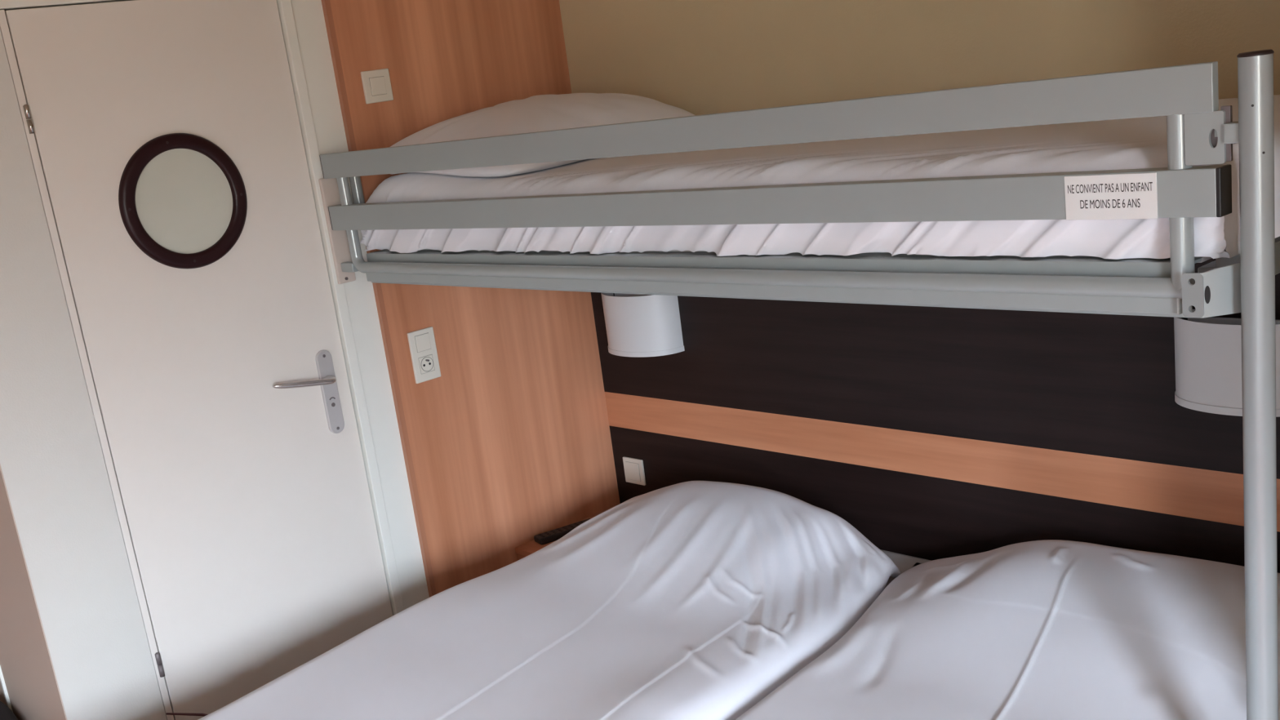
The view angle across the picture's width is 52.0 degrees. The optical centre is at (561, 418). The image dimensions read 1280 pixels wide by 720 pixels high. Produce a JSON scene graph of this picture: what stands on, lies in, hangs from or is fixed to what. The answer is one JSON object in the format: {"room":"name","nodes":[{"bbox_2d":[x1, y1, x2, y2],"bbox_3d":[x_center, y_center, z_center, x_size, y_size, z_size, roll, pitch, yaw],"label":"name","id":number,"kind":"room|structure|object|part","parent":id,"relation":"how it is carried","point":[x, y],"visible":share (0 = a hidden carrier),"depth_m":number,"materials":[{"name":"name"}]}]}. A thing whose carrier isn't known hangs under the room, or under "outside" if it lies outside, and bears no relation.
{"room":"hotel room","nodes":[
{"label":"hotel room","id":0,"kind":"room"},
{"bbox_2d":[0,464,66,719],"bbox_3d":[-1.857,-0.161,3.560,0.003,2.520,1.800,-19,18,-37],"label":"wall","id":1,"kind":"structure","parent":0,"point":[26,664],"depth_m":3.15,"materials":[{"name":"beige"}]},
{"bbox_2d":[0,666,13,711],"bbox_3d":[-1.570,0.083,3.299,0.007,2.100,0.012,-19,18,-37],"label":"trim","id":2,"kind":"structure","parent":1,"relation":"attached to","point":[2,679],"depth_m":3.46,"materials":[{"name":"white paint"}]},
{"bbox_2d":[0,29,166,719],"bbox_3d":[-0.639,-0.316,3.460,1.797,2.520,0.120,-19,18,-37],"label":"wall","id":3,"kind":"structure","parent":0,"point":[52,463],"depth_m":3.00,"materials":[{"name":"white paint"}]},
{"bbox_2d":[0,9,173,719],"bbox_3d":[-1.081,0.093,3.095,0.017,2.042,0.044,-19,18,-37],"label":"trim","id":4,"kind":"structure","parent":3,"relation":"attached to","point":[6,35],"depth_m":3.02,"materials":[{"name":"beige"}]},
{"bbox_2d":[4,0,392,719],"bbox_3d":[-0.808,0.005,3.268,0.672,2.032,0.101,-19,18,-37],"label":"door","id":5,"kind":"structure","parent":3,"relation":"in","point":[168,135],"depth_m":3.21,"materials":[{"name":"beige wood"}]},
{"bbox_3d":[-0.905,-0.520,3.136,0.253,0.253,0.003,-19,18,-37],"label":"porthole pane","id":6,"kind":"part","parent":5,"relation":"part of","materials":[{"name":"white glass"}]},
{"bbox_3d":[-0.649,-0.089,3.345,0.047,0.046,0.194,3,18,38],"label":"lever","id":7,"kind":"part","parent":5,"relation":"part of","materials":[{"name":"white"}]},
{"bbox_3d":[-0.609,-0.069,3.439,0.045,0.226,0.010,-19,18,-37],"label":"handle plate","id":8,"kind":"part","parent":5,"relation":"part of","materials":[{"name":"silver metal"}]},
{"bbox_2d":[0,0,404,615],"bbox_3d":[-0.821,-0.013,3.295,0.711,2.072,0.061,-19,18,-37],"label":"trim","id":9,"kind":"structure","parent":3,"relation":"attached to","point":[286,15],"depth_m":3.42,"materials":[{"name":"white paint"}]},
{"bbox_2d":[290,0,429,608],"bbox_3d":[-0.536,-0.333,3.465,0.089,2.520,0.006,-19,18,-37],"label":"trim","id":10,"kind":"structure","parent":3,"relation":"attached to","point":[308,15],"depth_m":3.50,"materials":[{"name":"white paint"}]},
{"bbox_2d":[360,68,393,103],"bbox_3d":[-0.480,-0.866,3.408,0.084,0.082,0.011,-19,18,-37],"label":"light switch","id":11,"kind":"object","parent":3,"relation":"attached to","point":[376,84],"visible":1,"depth_m":3.40,"materials":[{"name":"beige plastic"}]},
{"bbox_2d":[320,0,436,597],"bbox_3d":[-0.492,-0.345,3.488,0.015,2.520,0.020,-19,18,-37],"label":"trim","id":12,"kind":"structure","parent":3,"relation":"attached to","point":[326,7],"depth_m":3.52,"materials":[{"name":"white wood"}]},
{"bbox_2d":[407,326,440,383],"bbox_3d":[-0.373,-0.173,3.584,0.083,0.142,0.022,-19,18,-37],"label":"socket","id":13,"kind":"object","parent":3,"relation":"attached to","point":[422,344],"visible":1,"depth_m":3.58,"materials":[{"name":"beige plastic"}]},
{"bbox_2d":[418,354,434,373],"bbox_3d":[-0.367,-0.148,3.588,0.044,0.044,0.014,-19,18,-37],"label":"socket","id":14,"kind":"object","parent":13,"relation":"attached to","point":[426,362],"depth_m":3.59,"materials":[{"name":"beige plastic"}]},
{"bbox_2d":[329,0,620,593],"bbox_3d":[-0.210,-0.447,3.719,0.769,2.520,0.030,-19,18,-37],"label":"wall panel","id":15,"kind":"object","parent":3,"relation":"attached to","point":[511,444],"depth_m":3.71,"materials":[{"name":"orange wood"}]},
{"bbox_2d":[515,503,619,560],"bbox_3d":[0.125,0.425,3.914,0.429,0.177,0.280,-19,18,-37],"label":"shelf","id":16,"kind":"object","parent":3,"relation":"attached to","point":[522,551],"visible":0.09,"depth_m":3.86,"materials":[{"name":"orange wood"}]},
{"bbox_3d":[-0.027,0.488,3.794,0.018,0.158,0.276,-19,18,-37],"label":"panel","id":17,"kind":"part","parent":16,"relation":"part of","materials":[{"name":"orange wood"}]},
{"bbox_2d":[533,518,591,544],"bbox_3d":[0.013,0.338,3.912,0.196,0.022,0.048,-15,16,-25],"label":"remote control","id":18,"kind":"object","parent":16,"relation":"on","point":[554,535],"visible":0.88,"depth_m":3.88,"materials":[{"name":"black plastic"}]},
{"bbox_2d":[165,712,208,716],"bbox_3d":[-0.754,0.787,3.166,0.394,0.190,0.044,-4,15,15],"label":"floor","id":19,"kind":"structure","parent":0,"point":[166,713],"depth_m":3.18,"materials":[{"name":"brown"}]},
{"bbox_2d":[559,0,1279,115],"bbox_3d":[1.637,-0.326,2.189,0.120,2.520,4.970,-19,18,-37],"label":"wall","id":20,"kind":"structure","parent":0,"point":[697,57],"depth_m":3.01,"materials":[{"name":"beige paint"}]},
{"bbox_2d":[622,456,645,485],"bbox_3d":[0.223,0.163,4.023,0.011,0.082,0.086,-19,18,-37],"label":"light switch","id":21,"kind":"object","parent":20,"relation":"attached to","point":[633,468],"visible":1,"depth_m":4.01,"materials":[{"name":"beige plastic"}]},
{"bbox_2d":[600,292,684,357],"bbox_3d":[0.208,-0.275,3.765,0.107,0.175,0.276,-19,18,-37],"label":"wall lamp","id":22,"kind":"object","parent":20,"relation":"attached to","point":[637,325],"visible":0.9,"depth_m":3.69,"materials":[{"name":"white"}]},
{"bbox_3d":[0.244,-0.288,3.794,0.012,0.151,0.232,-19,18,-37],"label":"plate","id":23,"kind":"part","parent":22,"relation":"part of","materials":[{"name":"white metal"}]},
{"bbox_2d":[591,257,1279,479],"bbox_3d":[1.610,-0.077,2.206,0.034,0.477,4.680,-19,18,-37],"label":"wall panel","id":24,"kind":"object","parent":20,"relation":"attached to","point":[1090,384],"depth_m":3.05,"materials":[{"name":"laminate"}]},
{"bbox_2d":[604,391,1279,532],"bbox_3d":[1.652,0.204,2.279,0.034,0.110,4.680,-19,18,-37],"label":"trim","id":25,"kind":"structure","parent":20,"relation":"attached to","point":[1207,495],"depth_m":3.09,"materials":[{"name":"orange wood"}]},
{"bbox_2d":[608,425,1279,573],"bbox_3d":[1.708,0.579,2.376,0.034,0.674,4.680,-19,18,-37],"label":"headboard","id":26,"kind":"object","parent":20,"relation":"attached to","point":[923,517],"depth_m":3.23,"materials":[{"name":"laminate"}]},
{"bbox_2d":[1173,316,1279,417],"bbox_3d":[1.287,-0.104,2.483,0.107,0.175,0.276,-19,18,-37],"label":"wall lamp","id":27,"kind":"object","parent":20,"relation":"attached to","point":[1208,350],"visible":0.73,"depth_m":2.48,"materials":[{"name":"white"}]},
{"bbox_3d":[1.323,-0.117,2.512,0.012,0.151,0.232,-19,18,-37],"label":"plate","id":28,"kind":"part","parent":27,"relation":"part of","materials":[{"name":"white metal"}]},
{"bbox_3d":[-0.391,1.438,1.821,4.650,0.100,6.650,-19,18,-37],"label":"floor","id":29,"kind":"structure","parent":0,"visible":0},
{"bbox_2d":[0,701,17,719],"bbox_3d":[-1.491,0.932,3.388,0.222,0.405,0.690,-19,18,-37],"label":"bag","id":30,"kind":"object","parent":29,"relation":"on","point":[6,713],"visible":1,"depth_m":3.31,"materials":[{"name":"black fabric"}]},
{"bbox_2d":[318,48,1279,719],"bbox_3d":[0.532,0.116,2.897,0.850,1.637,2.318,-19,18,-37],"label":"bunk bed","id":31,"kind":"object","parent":29,"relation":"on","point":[1197,133],"visible":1,"depth_m":1.97,"materials":[{"name":"silver metal"}]},
{"bbox_3d":[-0.582,-0.487,3.391,0.052,0.274,0.016,-19,18,-37],"label":"wall plate","id":32,"kind":"part","parent":31,"relation":"part of","materials":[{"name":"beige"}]},
{"bbox_3d":[-0.546,-0.392,3.385,0.024,0.024,0.058,-19,18,-37],"label":"bracket arm","id":33,"kind":"part","parent":31,"relation":"part of","materials":[{"name":"silver metal"}]},
{"bbox_3d":[0.108,-0.529,2.489,0.017,0.061,2.226,-19,18,-37],"label":"guard rail","id":34,"kind":"part","parent":31,"relation":"part of","materials":[{"name":"silver metal"}]},
{"bbox_3d":[0.132,-0.404,2.522,0.032,0.062,2.230,-19,18,-37],"label":"guard rail","id":35,"kind":"part","parent":31,"relation":"part of","materials":[{"name":"silver metal"}]},
{"bbox_2d":[360,94,1279,259],"bbox_3d":[0.457,-0.513,2.765,0.784,0.189,2.184,-19,18,-37],"label":"mattress","id":36,"kind":"object","parent":31,"relation":"on","point":[1137,143],"visible":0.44,"depth_m":2.24,"materials":[{"name":"white fabric"}]},
{"bbox_2d":[390,93,694,177],"bbox_3d":[-0.085,-0.729,3.314,0.676,0.162,0.550,-21,19,-41],"label":"pillow","id":37,"kind":"object","parent":36,"relation":"on","point":[540,113],"visible":0.59,"depth_m":3.17,"materials":[{"name":"white fabric"}]},
{"bbox_3d":[0.819,-0.356,1.664,0.005,0.066,0.050,-19,18,-37],"label":"plate","id":38,"kind":"part","parent":31,"relation":"part of","materials":[{"name":"silver metal"}]},
{"bbox_3d":[0.876,-0.178,1.731,0.128,0.065,0.072,-19,18,-37],"label":"plate","id":39,"kind":"part","parent":31,"relation":"part of","materials":[{"name":"silver metal"}]},
{"bbox_3d":[0.958,0.341,1.788,0.038,1.634,0.038,-19,18,-37],"label":"post","id":40,"kind":"part","parent":31,"relation":"part of","materials":[{"name":"silver metal"}]},
{"bbox_2d":[880,549,931,591],"bbox_3d":[0.009,0.792,2.948,1.950,0.465,0.855,-19,18,-37],"label":"bed","id":41,"kind":"object","parent":29,"relation":"on","point":[904,562],"visible":0.02,"depth_m":3.22,"materials":[{"name":"fabric"}]},
{"bbox_2d":[197,480,901,719],"bbox_3d":[-0.087,0.588,2.791,1.886,0.377,1.153,-19,18,-37],"label":"duvet","id":42,"kind":"object","parent":41,"relation":"on","point":[691,600],"visible":0.99,"depth_m":2.87,"materials":[{"name":"white fabric"}]},
{"bbox_3d":[0.606,0.887,2.238,1.950,0.465,0.890,-19,18,-37],"label":"bed","id":43,"kind":"object","parent":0,"visible":0},
{"bbox_2d":[735,539,1279,719],"bbox_3d":[0.478,0.672,2.188,1.971,0.351,1.099,-19,18,-37],"label":"duvet","id":44,"kind":"object","parent":43,"relation":"on","point":[1046,629],"visible":0.97,"depth_m":2.45,"materials":[{"name":"white fabric"}]}
]}

